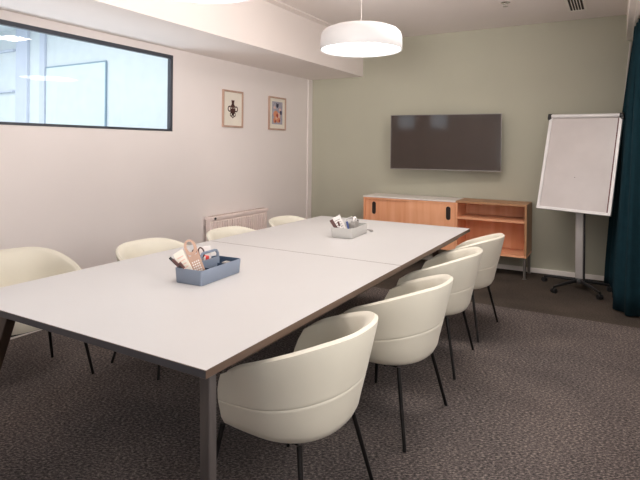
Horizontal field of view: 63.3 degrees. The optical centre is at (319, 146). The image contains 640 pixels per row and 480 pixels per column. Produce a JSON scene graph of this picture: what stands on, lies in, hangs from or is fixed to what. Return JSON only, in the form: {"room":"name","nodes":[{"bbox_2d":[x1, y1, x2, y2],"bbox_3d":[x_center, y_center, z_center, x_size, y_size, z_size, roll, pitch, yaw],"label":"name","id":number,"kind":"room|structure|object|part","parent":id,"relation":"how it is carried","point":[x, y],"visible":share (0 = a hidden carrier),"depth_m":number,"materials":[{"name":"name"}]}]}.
{"room":"meeting room","nodes":[
{"label":"meeting room","id":0,"kind":"room"},
{"bbox_2d":[0,25,15,31],"bbox_3d":[-5.258,-2.114,5.319,6.850,0.080,6.800,1,0,30],"label":"ceiling","id":1,"kind":"structure","parent":0,"point":[2,28],"depth_m":9.14,"materials":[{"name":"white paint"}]},
{"bbox_2d":[0,29,167,128],"bbox_3d":[-3.568,-0.387,8.202,6.750,3.500,0.100,1,0,30],"label":"wall","id":2,"kind":"structure","parent":0,"point":[137,83],"depth_m":7.92,"materials":[{"name":"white paint"}]},
{"bbox_2d":[0,90,14,92],"bbox_3d":[-5.968,-0.988,9.485,1.300,0.035,0.060,1,0,30],"label":"rail","id":3,"kind":"object","parent":2,"relation":"attached to","point":[2,91],"visible":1,"depth_m":9.23,"materials":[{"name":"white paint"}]},
{"bbox_2d":[0,49,15,52],"bbox_3d":[-5.961,-1.708,9.485,1.300,0.035,0.060,1,0,30],"label":"rail","id":4,"kind":"object","parent":2,"relation":"attached to","point":[8,50],"visible":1,"depth_m":9.22,"materials":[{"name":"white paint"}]},
{"bbox_2d":[15,28,29,122],"bbox_3d":[-5.190,-0.363,9.043,0.340,3.420,0.050,1,0,30],"label":"trim","id":5,"kind":"structure","parent":2,"relation":"attached to","point":[22,79],"depth_m":9.00,"materials":[{"name":"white paint"}]},
{"bbox_2d":[39,33,46,123],"bbox_3d":[-4.684,-0.358,8.759,0.140,3.420,0.040,1,0,30],"label":"trim","id":6,"kind":"structure","parent":2,"relation":"attached to","point":[43,37],"depth_m":8.73,"materials":[{"name":"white paint"}]},
{"bbox_2d":[46,60,107,125],"bbox_3d":[-3.944,-0.133,8.340,1.525,2.385,0.030,1,0,30],"label":"wall panel","id":7,"kind":"object","parent":2,"relation":"attached to","point":[76,94],"visible":0.48,"depth_m":8.29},
{"bbox_2d":[0,10,307,268],"bbox_3d":[-1.995,-0.322,4.105,0.050,3.600,7.750,1,0,30],"label":"wall","id":8,"kind":"structure","parent":0,"point":[81,194],"depth_m":4.88,"materials":[{"name":"paint"}]},
{"bbox_2d":[10,329,41,339],"bbox_3d":[-2.048,1.348,3.976,0.014,0.060,7.490,1,0,30],"label":"baseboard","id":9,"kind":"structure","parent":8,"relation":"attached to","point":[14,337],"depth_m":3.77,"materials":[{"name":"white wood"}]},
{"bbox_2d":[0,19,172,130],"bbox_3d":[-2.179,-0.522,3.759,0.041,0.736,2.964,1,0,30],"label":"window","id":10,"kind":"structure","parent":8,"relation":"in","point":[2,22],"depth_m":4.37,"materials":[{"name":"black metal"}]},
{"bbox_2d":[222,89,243,127],"bbox_3d":[-0.975,-0.419,5.811,0.022,0.411,0.352,1,0,30],"label":"framed picture","id":11,"kind":"object","parent":8,"relation":"attached to","point":[232,101],"visible":1,"depth_m":5.80,"materials":[{"name":"white paper"}]},
{"bbox_2d":[205,207,267,240],"bbox_3d":[-0.920,1.060,5.827,0.130,0.654,1.008,1,0,30],"label":"radiator","id":12,"kind":"object","parent":8,"relation":"attached to","point":[255,219],"visible":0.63,"depth_m":5.81,"materials":[{"name":"metal"}]},
{"bbox_2d":[208,208,261,216],"bbox_3d":[-0.912,0.733,5.821,0.055,0.002,0.944,1,0,30],"label":"grille","id":13,"kind":"object","parent":12,"relation":"attached to","point":[238,213],"depth_m":5.77,"materials":[{"name":"white metal"}]},
{"bbox_2d":[268,96,285,130],"bbox_3d":[-0.540,-0.415,6.571,0.022,0.416,0.374,1,0,30],"label":"framed picture","id":14,"kind":"object","parent":8,"relation":"attached to","point":[276,105],"visible":1,"depth_m":6.56,"materials":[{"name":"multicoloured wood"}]},
{"bbox_2d":[306,79,312,218],"bbox_3d":[-0.149,0.231,7.274,0.018,2.330,0.110,1,0,30],"label":"trim","id":15,"kind":"structure","parent":8,"relation":"attached to","point":[310,82],"depth_m":7.25,"materials":[{"name":"paint"}]},
{"bbox_2d":[0,0,362,79],"bbox_3d":[-1.656,-1.188,3.830,0.797,0.474,7.600,1,0,30],"label":"ceiling","id":16,"kind":"structure","parent":0,"point":[261,34],"depth_m":4.64,"materials":[{"name":"paint"}]},
{"bbox_2d":[0,259,639,479],"bbox_3d":[-0.240,1.446,3.005,4.120,0.100,7.600,1,0,30],"label":"floor","id":17,"kind":"structure","parent":0,"point":[549,389],"depth_m":2.74,"materials":[{"name":"carpet"}]},
{"bbox_2d":[0,247,93,373],"bbox_3d":[-1.762,1.013,3.087,0.548,0.739,0.611,1,0,35],"label":"tub chair","id":18,"kind":"object","parent":17,"relation":"on","point":[18,265],"visible":0.3,"depth_m":3.28,"materials":[{"name":"beige leather"}]},
{"bbox_2d":[12,322,38,334],"bbox_3d":[-1.712,0.978,3.052,0.376,0.117,0.448,1,0,35],"label":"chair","id":19,"kind":"object","parent":18,"relation":"on","point":[19,328],"depth_m":2.85,"materials":[{"name":"beige leather"}]},
{"bbox_3d":[-1.746,1.208,3.352,0.020,0.350,0.120,1,0,-9],"label":"leg","id":20,"kind":"part","parent":18,"relation":"part of","materials":[{"name":"black metal"}]},
{"bbox_3d":[-1.419,1.211,3.151,0.096,0.349,0.021,1,0,-17],"label":"leg","id":21,"kind":"part","parent":18,"relation":"part of","materials":[{"name":"black metal"}]},
{"bbox_2d":[110,238,187,379],"bbox_3d":[-1.048,1.020,3.470,0.548,0.739,0.611,1,0,30],"label":"tub chair","id":22,"kind":"object","parent":17,"relation":"on","point":[136,248],"visible":0.1,"depth_m":3.60,"materials":[{"name":"beige leather"}]},
{"bbox_3d":[-1.283,1.212,3.343,0.120,0.350,0.020,1,0,-16],"label":"leg","id":23,"kind":"part","parent":22,"relation":"part of","materials":[{"name":"black metal"}]},
{"bbox_3d":[-0.964,1.216,3.130,0.021,0.349,0.096,1,0,-7],"label":"leg","id":24,"kind":"part","parent":22,"relation":"part of","materials":[{"name":"black metal"}]},
{"bbox_2d":[206,226,254,240],"bbox_3d":[-0.584,1.025,4.039,0.548,0.739,0.611,1,0,30],"label":"tub chair","id":25,"kind":"object","parent":17,"relation":"on","point":[222,232],"visible":0.09,"depth_m":4.19,"materials":[{"name":"beige leather"}]},
{"bbox_2d":[0,216,469,479],"bbox_3d":[-0.166,1.026,3.190,1.532,0.740,3.209,1,0,30],"label":"conference table","id":26,"kind":"object","parent":17,"relation":"on","point":[290,275],"visible":0.9,"depth_m":2.28,"materials":[{"name":"white laminate"}]},
{"bbox_3d":[-1.456,1.028,2.308,0.243,0.712,0.074,1,0,-12],"label":"leg","id":27,"kind":"part","parent":26,"relation":"part of","materials":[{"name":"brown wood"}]},
{"bbox_2d":[175,249,239,285],"bbox_3d":[-0.553,0.585,2.592,0.166,0.133,0.320,1,0,26],"label":"caddy","id":28,"kind":"object","parent":26,"relation":"on","point":[215,270],"visible":0.99,"depth_m":2.52,"materials":[{"name":"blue plastic"}]},
{"bbox_2d":[173,249,192,269],"bbox_3d":[-0.657,0.569,2.510,0.113,0.140,0.027,1,0,20],"label":"card stack","id":29,"kind":"object","parent":28,"relation":"in","point":[180,256],"visible":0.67,"depth_m":2.51,"materials":[{"name":"beige paper"}]},
{"bbox_2d":[184,240,204,270],"bbox_3d":[-0.606,0.547,2.522,0.122,0.184,0.031,1,0,24],"label":"tag","id":30,"kind":"object","parent":28,"relation":"in","point":[195,261],"visible":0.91,"depth_m":2.52,"materials":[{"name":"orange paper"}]},
{"bbox_2d":[192,260,202,270],"bbox_3d":[-0.594,0.580,2.514,0.054,0.064,0.013,1,0,-5],"label":"print","id":31,"kind":"object","parent":30,"relation":"attached to","point":[196,264],"depth_m":2.52,"materials":[{"name":"white paper"}]},
{"bbox_2d":[196,245,210,258],"bbox_3d":[-0.592,0.577,2.634,0.019,0.135,0.095,1,0,41],"label":"notepad","id":32,"kind":"object","parent":28,"relation":"in","point":[206,248],"visible":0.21,"depth_m":2.65,"materials":[{"name":"white paper"}]},
{"bbox_3d":[-0.553,0.582,2.592,0.009,0.127,0.156,1,0,26],"label":"handle","id":33,"kind":"part","parent":28,"relation":"part of","materials":[{"name":"blue plastic"}]},
{"bbox_3d":[-0.327,1.039,1.528,0.049,0.712,0.226,1,0,-16],"label":"leg","id":34,"kind":"part","parent":26,"relation":"part of","materials":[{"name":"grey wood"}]},
{"bbox_3d":[0.401,0.718,2.994,0.032,0.058,2.870,1,0,30],"label":"rail","id":35,"kind":"part","parent":26,"relation":"part of","materials":[{"name":"brown wood"}]},
{"bbox_2d":[331,216,366,238],"bbox_3d":[0.222,0.593,3.869,0.166,0.133,0.320,1,0,26],"label":"caddy","id":36,"kind":"object","parent":26,"relation":"on","point":[350,233],"visible":0.91,"depth_m":3.75,"materials":[{"name":"grey plastic"}]},
{"bbox_2d":[330,219,337,227],"bbox_3d":[0.111,0.586,3.799,0.087,0.110,0.017,1,0,18],"label":"notebook","id":37,"kind":"object","parent":36,"relation":"in","point":[332,222],"visible":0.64,"depth_m":3.80,"materials":[{"name":"brown paper"}]},
{"bbox_2d":[332,215,345,228],"bbox_3d":[0.143,0.573,3.804,0.117,0.144,0.036,1,0,23],"label":"card stack","id":38,"kind":"object","parent":36,"relation":"in","point":[336,219],"visible":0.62,"depth_m":3.81,"materials":[{"name":"white paper"}]},
{"bbox_3d":[0.222,0.590,3.869,0.009,0.127,0.156,1,0,26],"label":"handle","id":39,"kind":"part","parent":36,"relation":"part of","materials":[{"name":"grey plastic"}]},
{"bbox_2d":[350,217,358,227],"bbox_3d":[0.257,0.558,3.840,0.034,0.081,0.088,1,0,26],"label":"tape dispenser","id":40,"kind":"object","parent":36,"relation":"in","point":[355,223],"visible":0.99,"depth_m":3.81,"materials":[{"name":"grey plastic"}]},
{"bbox_3d":[0.971,1.051,4.325,0.086,0.712,0.080,1,0,30],"label":"leg","id":41,"kind":"part","parent":26,"relation":"part of","materials":[{"name":"brown wood"}]},
{"bbox_2d":[269,215,304,226],"bbox_3d":[-0.176,1.029,4.733,0.548,0.739,0.611,1,0,30],"label":"tub chair","id":42,"kind":"object","parent":17,"relation":"on","point":[279,220],"visible":0.08,"depth_m":4.89,"materials":[{"name":"beige fabric"}]},
{"bbox_2d":[216,311,377,479],"bbox_3d":[-0.064,1.030,2.039,0.548,0.739,0.611,1,0,31],"label":"tub chair","id":43,"kind":"object","parent":17,"relation":"on","point":[306,394],"visible":1,"depth_m":1.81,"materials":[{"name":"beige leather"}]},
{"bbox_3d":[-0.404,1.221,1.948,0.096,0.349,0.021,1,0,-22],"label":"leg","id":44,"kind":"part","parent":43,"relation":"part of","materials":[{"name":"black metal"}]},
{"bbox_3d":[-0.062,1.224,1.774,0.020,0.350,0.120,1,0,-14],"label":"leg","id":45,"kind":"part","parent":43,"relation":"part of","materials":[{"name":"black metal"}]},
{"bbox_3d":[0.170,1.227,2.161,0.120,0.350,0.020,1,0,-15],"label":"leg","id":46,"kind":"part","parent":43,"relation":"part of","materials":[{"name":"black metal"}]},
{"bbox_2d":[340,274,452,452],"bbox_3d":[0.396,1.034,2.698,0.548,0.739,0.611,1,0,34],"label":"tub chair","id":47,"kind":"object","parent":17,"relation":"on","point":[411,315],"visible":0.82,"depth_m":2.46,"materials":[{"name":"beige leather"}]},
{"bbox_3d":[0.333,1.228,3.043,0.021,0.349,0.096,1,0,-3],"label":"leg","id":48,"kind":"part","parent":47,"relation":"part of","materials":[{"name":"black metal"}]},
{"bbox_3d":[0.383,1.229,2.433,0.020,0.350,0.120,1,0,-10],"label":"leg","id":49,"kind":"part","parent":47,"relation":"part of","materials":[{"name":"black metal"}]},
{"bbox_3d":[0.636,1.231,2.807,0.120,0.350,0.020,1,0,-11],"label":"leg","id":50,"kind":"part","parent":47,"relation":"part of","materials":[{"name":"black metal"}]},
{"bbox_2d":[363,193,462,249],"bbox_3d":[1.129,1.010,6.335,1.150,0.797,0.404,1,0,30],"label":"sideboard","id":51,"kind":"object","parent":17,"relation":"on","point":[414,209],"visible":0.52,"depth_m":6.16,"materials":[{"name":"brown wood"}]},
{"bbox_3d":[0.670,0.755,6.415,0.060,0.161,0.006,1,0,30],"label":"finger pull","id":52,"kind":"part","parent":51,"relation":"part of","materials":[{"name":"black plastic"}]},
{"bbox_3d":[0.816,0.903,6.325,0.563,0.504,0.016,1,0,30],"label":"door","id":53,"kind":"part","parent":51,"relation":"part of","materials":[{"name":"brown wood"}]},
{"bbox_3d":[1.274,0.907,6.040,0.562,0.504,0.016,1,0,30],"label":"door","id":54,"kind":"part","parent":51,"relation":"part of","materials":[{"name":"brown wood"}]},
{"bbox_3d":[1.468,0.763,5.936,0.060,0.161,0.006,1,0,30],"label":"finger pull","id":55,"kind":"part","parent":51,"relation":"part of","materials":[{"name":"black plastic"}]},
{"bbox_2d":[384,247,482,379],"bbox_3d":[0.786,1.038,3.447,0.548,0.739,0.611,1,0,28],"label":"tub chair","id":56,"kind":"object","parent":17,"relation":"on","point":[463,264],"visible":0.51,"depth_m":3.22,"materials":[{"name":"beige leather"}]},
{"bbox_3d":[0.801,1.233,3.183,0.020,0.350,0.120,1,0,-16],"label":"leg","id":57,"kind":"part","parent":56,"relation":"part of","materials":[{"name":"black metal"}]},
{"bbox_3d":[1.013,1.235,3.581,0.120,0.350,0.020,1,0,-17],"label":"leg","id":58,"kind":"part","parent":56,"relation":"part of","materials":[{"name":"black metal"}]},
{"bbox_2d":[436,233,504,341],"bbox_3d":[1.141,1.042,4.052,0.548,0.739,0.611,1,0,33],"label":"tub chair","id":59,"kind":"object","parent":17,"relation":"on","point":[491,244],"visible":0.47,"depth_m":3.83,"materials":[{"name":"beige leather"}]},
{"bbox_3d":[1.132,1.236,3.787,0.020,0.350,0.120,1,0,-11],"label":"leg","id":60,"kind":"part","parent":59,"relation":"part of","materials":[{"name":"black metal"}]},
{"bbox_3d":[1.379,1.239,4.165,0.120,0.350,0.020,1,0,-12],"label":"leg","id":61,"kind":"part","parent":59,"relation":"part of","materials":[{"name":"black metal"}]},
{"bbox_2d":[455,198,531,279],"bbox_3d":[1.959,1.018,5.864,0.757,0.798,0.398,1,0,30],"label":"open shelf unit","id":62,"kind":"object","parent":17,"relation":"on","point":[513,219],"visible":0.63,"depth_m":5.92,"materials":[{"name":"brown wood"}]},
{"bbox_3d":[1.640,0.900,6.046,0.021,0.526,0.398,1,0,30],"label":"panel","id":63,"kind":"part","parent":62,"relation":"part of","materials":[{"name":"brown wood"}]},
{"bbox_3d":[1.958,0.810,5.861,0.714,0.022,0.382,1,0,30],"label":"shelf","id":64,"kind":"part","parent":62,"relation":"part of","materials":[{"name":"brown wood"}]},
{"bbox_3d":[1.962,0.630,5.864,0.757,0.021,0.398,1,0,30],"label":"panel","id":65,"kind":"part","parent":62,"relation":"part of","materials":[{"name":"brown wood"}]},
{"bbox_3d":[2.055,0.904,6.032,0.714,0.526,0.012,1,0,30],"label":"panel","id":66,"kind":"part","parent":62,"relation":"part of","materials":[{"name":"brown wood"}]},
{"bbox_3d":[1.957,1.177,5.864,0.757,0.022,0.398,1,0,30],"label":"panel","id":67,"kind":"part","parent":62,"relation":"part of","materials":[{"name":"brown wood"}]},
{"bbox_3d":[2.182,1.305,5.540,0.040,0.229,0.040,1,0,30],"label":"leg","id":68,"kind":"part","parent":62,"relation":"part of","materials":[{"name":"grey metal"}]},
{"bbox_3d":[2.279,0.906,5.681,0.022,0.526,0.398,1,0,30],"label":"panel","id":69,"kind":"part","parent":62,"relation":"part of","materials":[{"name":"brown wood"}]},
{"bbox_3d":[2.344,1.306,5.825,0.040,0.229,0.040,1,0,30],"label":"leg","id":70,"kind":"part","parent":62,"relation":"part of","materials":[{"name":"grey metal"}]},
{"bbox_2d":[536,113,624,299],"bbox_3d":[2.580,0.540,5.174,0.783,1.767,0.633,1,0,30],"label":"easel","id":71,"kind":"object","parent":17,"relation":"on","point":[580,161],"visible":1,"depth_m":5.17,"materials":[{"name":"white metal"}]},
{"bbox_3d":[2.468,1.347,5.343,0.034,0.052,0.332,1,0,-38],"label":"arm","id":72,"kind":"part","parent":71,"relation":"part of","materials":[{"name":"black plastic"}]},
{"bbox_3d":[2.414,1.347,5.103,0.332,0.052,0.034,1,0,-26],"label":"arm","id":73,"kind":"part","parent":71,"relation":"part of","materials":[{"name":"black plastic"}]},
{"bbox_3d":[2.581,0.175,5.183,0.296,0.962,0.718,1,0,-44],"label":"board frame","id":74,"kind":"part","parent":71,"relation":"part of","materials":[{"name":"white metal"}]},
{"bbox_3d":[2.596,1.348,4.994,0.034,0.052,0.332,1,0,-2],"label":"arm","id":75,"kind":"part","parent":71,"relation":"part of","materials":[{"name":"black plastic"}]},
{"bbox_3d":[2.732,1.350,5.144,0.243,0.052,0.034,1,0,18],"label":"arm","id":76,"kind":"part","parent":71,"relation":"part of","materials":[{"name":"black plastic"}]},
{"bbox_2d":[278,0,627,36],"bbox_3d":[-0.146,-1.461,2.968,4.270,0.100,7.900,1,0,30],"label":"ceiling","id":77,"kind":"structure","parent":0,"point":[411,17],"depth_m":5.39,"materials":[{"name":"paint"}]},
{"bbox_2d":[177,0,248,3],"bbox_3d":[-0.562,-1.087,2.449,0.640,0.655,0.640,1,0,30],"label":"pendant lamp","id":78,"kind":"object","parent":77,"relation":"hanging from","point":[192,1],"visible":1,"depth_m":2.75,"materials":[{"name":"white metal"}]},
{"bbox_2d":[320,0,401,57],"bbox_3d":[0.324,-1.079,4.068,0.640,0.655,0.640,1,0,30],"label":"pendant lamp","id":79,"kind":"object","parent":77,"relation":"hanging from","point":[357,39],"visible":1,"depth_m":3.85,"materials":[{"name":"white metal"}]},
{"bbox_3d":[0.321,-0.846,4.068,0.640,0.190,0.640,1,0,30],"label":"lamp shade","id":80,"kind":"part","parent":79,"relation":"part of","materials":[{"name":"white metal"}]},
{"bbox_2d":[322,43,399,55],"bbox_3d":[0.321,-0.766,4.068,0.606,0.006,0.606,1,0,30],"label":"diffuser","id":81,"kind":"object","parent":79,"relation":"attached to","point":[335,49],"depth_m":4.08,"materials":[{"name":"white plastic"}]},
{"bbox_2d":[501,1,509,6],"bbox_3d":[1.790,-1.372,5.016,0.090,0.039,0.090,1,0,30],"label":"sprinkler","id":82,"kind":"object","parent":77,"relation":"attached to","point":[503,2],"visible":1,"depth_m":5.01,"materials":[{"name":"silver metal"}]},
{"bbox_2d":[564,0,586,11],"bbox_3d":[2.491,-1.381,5.053,0.170,0.008,0.520,1,0,30],"label":"ceiling vent","id":83,"kind":"object","parent":77,"relation":"in","point":[572,5],"visible":1,"depth_m":5.08,"materials":[{"name":"white metal"}]},
{"bbox_2d":[311,15,632,275],"bbox_3d":[1.763,0.062,6.332,4.270,2.907,0.150,1,0,30],"label":"wall","id":84,"kind":"structure","parent":0,"point":[526,74],"depth_m":6.13,"materials":[{"name":"green paint"}]},
{"bbox_2d":[264,0,331,26],"bbox_3d":[-1.270,-1.415,3.610,0.088,0.014,7.600,1,0,30],"label":"trim","id":85,"kind":"structure","parent":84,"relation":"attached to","point":[274,2],"depth_m":5.42,"materials":[{"name":"paint"}]},
{"bbox_2d":[390,113,501,171],"bbox_3d":[1.509,-0.048,6.255,1.304,0.666,0.215,1,0,24],"label":"television","id":86,"kind":"object","parent":84,"relation":"attached to","point":[447,142],"visible":1,"depth_m":6.15,"materials":[{"name":"black glass"}]},
{"bbox_2d":[423,256,603,280],"bbox_3d":[1.653,1.388,6.293,4.100,0.052,0.014,1,0,30],"label":"baseboard","id":87,"kind":"structure","parent":84,"relation":"attached to","point":[501,266],"depth_m":5.79,"materials":[{"name":"white wood"}]},
{"bbox_2d":[627,0,639,39],"bbox_3d":[2.539,-1.251,3.965,0.295,0.267,3.200,1,0,30],"label":"wall","id":88,"kind":"structure","parent":0,"point":[631,6],"depth_m":4.54,"materials":[{"name":"white paint"}]},
{"bbox_2d":[632,0,639,40],"bbox_3d":[2.479,-1.111,4.039,0.030,0.014,3.070,1,0,30],"label":"track","id":89,"kind":"object","parent":88,"relation":"attached to","point":[637,11],"visible":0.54,"depth_m":4.33,"materials":[{"name":"white metal"}]},
{"bbox_2d":[604,19,639,316],"bbox_3d":[2.852,0.160,4.816,0.334,2.508,1.250,1,0,21],"label":"curtain","id":90,"kind":"object","parent":89,"relation":"hanging from","point":[622,259],"visible":0.95,"depth_m":4.48,"materials":[{"name":"teal fabric"}]}
]}

